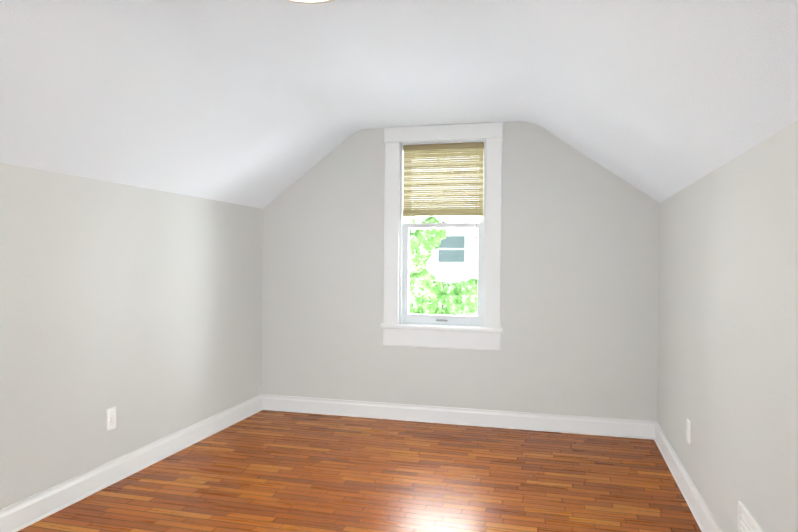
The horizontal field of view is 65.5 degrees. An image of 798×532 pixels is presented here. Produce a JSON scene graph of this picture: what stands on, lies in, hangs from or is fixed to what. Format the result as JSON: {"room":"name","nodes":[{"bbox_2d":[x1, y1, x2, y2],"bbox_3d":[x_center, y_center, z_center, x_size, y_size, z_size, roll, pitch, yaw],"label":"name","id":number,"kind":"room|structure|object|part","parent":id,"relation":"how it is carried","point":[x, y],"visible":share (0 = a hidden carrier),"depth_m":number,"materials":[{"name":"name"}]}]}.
{"room":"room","nodes":[
{"label":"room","id":0,"kind":"room"},
{"bbox_2d":[0,162,262,509],"bbox_3d":[-1.880,0.404,2.575,0.140,1.843,5.384,1,1,15],"label":"wall","id":1,"kind":"structure","parent":0,"point":[139,308],"depth_m":3.42,"materials":[{"name":"grey paint"}]},
{"bbox_2d":[107,407,115,429],"bbox_3d":[-1.585,0.842,3.422,0.010,0.115,0.070,1,1,15],"label":"electrical outlet","id":2,"kind":"object","parent":1,"relation":"attached to","point":[111,418],"visible":1,"depth_m":3.42,"materials":[{"name":"white plastic"}]},
{"bbox_2d":[0,394,262,531],"bbox_3d":[-1.809,1.145,2.562,0.021,0.122,5.344,1,1,15],"label":"baseboard","id":3,"kind":"structure","parent":1,"relation":"attached to","point":[20,515],"depth_m":3.42,"materials":[{"name":"white paint"}]},
{"bbox_2d":[17,410,701,531],"bbox_3d":[-0.341,1.282,2.177,3.658,0.120,5.624,1,1,15],"label":"floor","id":4,"kind":"structure","parent":0,"point":[270,471],"depth_m":3.44,"materials":[{"name":"brown wood"}]},
{"bbox_2d":[0,0,797,207],"bbox_3d":[-0.325,-0.784,2.158,3.417,0.832,5.384,1,1,15],"label":"ceiling","id":5,"kind":"structure","parent":0,"point":[258,103],"depth_m":2.83,"materials":[{"name":"white paint"}]},
{"bbox_2d":[284,0,335,3],"bbox_3d":[-0.344,-1.033,2.258,0.380,0.056,0.380,1,1,15],"label":"lamp","id":6,"kind":"object","parent":5,"relation":"attached to","point":[310,1],"visible":1,"depth_m":2.38,"materials":[{"name":"white glass"}]},
{"bbox_2d":[262,121,659,421],"bbox_3d":[0.366,0.082,4.818,3.178,2.442,0.140,1,1,15],"label":"wall","id":7,"kind":"structure","parent":0,"point":[579,280],"depth_m":4.62,"materials":[{"name":"grey paint"}]},
{"bbox_2d":[380,122,502,349],"bbox_3d":[0.343,-0.225,4.814,0.944,1.700,0.235,1,1,15],"label":"window","id":8,"kind":"structure","parent":7,"relation":"in","point":[442,192],"depth_m":4.76,"materials":[{"name":"white paint"}]},
{"bbox_2d":[436,221,447,321],"bbox_3d":[0.338,0.039,4.806,0.090,0.778,0.044,1,1,15],"label":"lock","id":9,"kind":"object","parent":8,"relation":"attached to","point":[442,319],"visible":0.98,"depth_m":4.79,"materials":[{"name":"silver metal"}]},
{"bbox_3d":[0.340,0.057,4.812,0.636,0.778,0.036,1,1,15],"label":"window sash","id":10,"kind":"part","parent":8,"relation":"part of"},
{"bbox_2d":[402,142,484,240],"bbox_3d":[0.334,-0.568,4.765,0.628,0.739,0.042,1,1,15],"label":"shade","id":11,"kind":"object","parent":8,"relation":"attached to","point":[441,194],"depth_m":4.76,"materials":[{"name":"beige"}]},
{"bbox_3d":[0.358,-0.617,4.854,0.636,0.648,0.036,1,1,15],"label":"window sash","id":12,"kind":"part","parent":8,"relation":"part of","materials":[{"name":"white wood"}]},
{"bbox_2d":[262,394,655,439],"bbox_3d":[0.337,1.142,4.750,3.058,0.122,0.021,1,1,15],"label":"baseboard","id":13,"kind":"structure","parent":7,"relation":"attached to","point":[549,422],"depth_m":4.70,"materials":[{"name":"white paint"}]},
{"bbox_2d":[657,120,797,531],"bbox_3d":[1.212,0.438,1.762,0.140,1.843,5.384,1,1,15],"label":"wall","id":14,"kind":"structure","parent":0,"point":[727,386],"depth_m":2.42,"materials":[{"name":"grey paint"}]},
{"bbox_2d":[654,422,721,531],"bbox_3d":[1.128,1.177,1.790,0.021,0.122,5.344,1,1,15],"label":"baseboard","id":15,"kind":"structure","parent":14,"relation":"attached to","point":[702,515],"depth_m":3.26,"materials":[{"name":"white paint"}]},
{"bbox_2d":[687,419,689,443],"bbox_3d":[1.530,0.874,3.283,0.010,0.115,0.070,1,1,15],"label":"electrical outlet","id":16,"kind":"object","parent":14,"relation":"attached to","point":[688,430],"visible":1,"depth_m":3.27,"materials":[{"name":"white plastic"}]},
{"bbox_2d":[738,501,763,531],"bbox_3d":[1.213,0.997,2.100,0.021,0.226,0.480,1,1,15],"label":"air vent","id":17,"kind":"object","parent":14,"relation":"in","point":[747,522],"visible":0.98,"depth_m":2.24,"materials":[{"name":"white metal"}]},
{"label":"outside","id":18,"kind":"structure","parent":0,"visible":0},
{"bbox_3d":[0.690,4.186,12.238,24.000,0.100,13.400,1,1,15],"label":"ground","id":19,"kind":"structure","parent":18,"visible":0},
{"bbox_2d":[409,216,477,315],"bbox_3d":[0.536,1.649,7.937,2.138,5.052,1.127,1,1,15],"label":"tree","id":20,"kind":"object","parent":19,"relation":"on","point":[469,296],"depth_m":7.56,"materials":[{"name":"green plant"}]},
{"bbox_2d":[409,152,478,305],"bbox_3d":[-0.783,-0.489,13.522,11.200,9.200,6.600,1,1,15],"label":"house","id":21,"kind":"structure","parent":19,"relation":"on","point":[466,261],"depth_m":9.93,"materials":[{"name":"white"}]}
]}

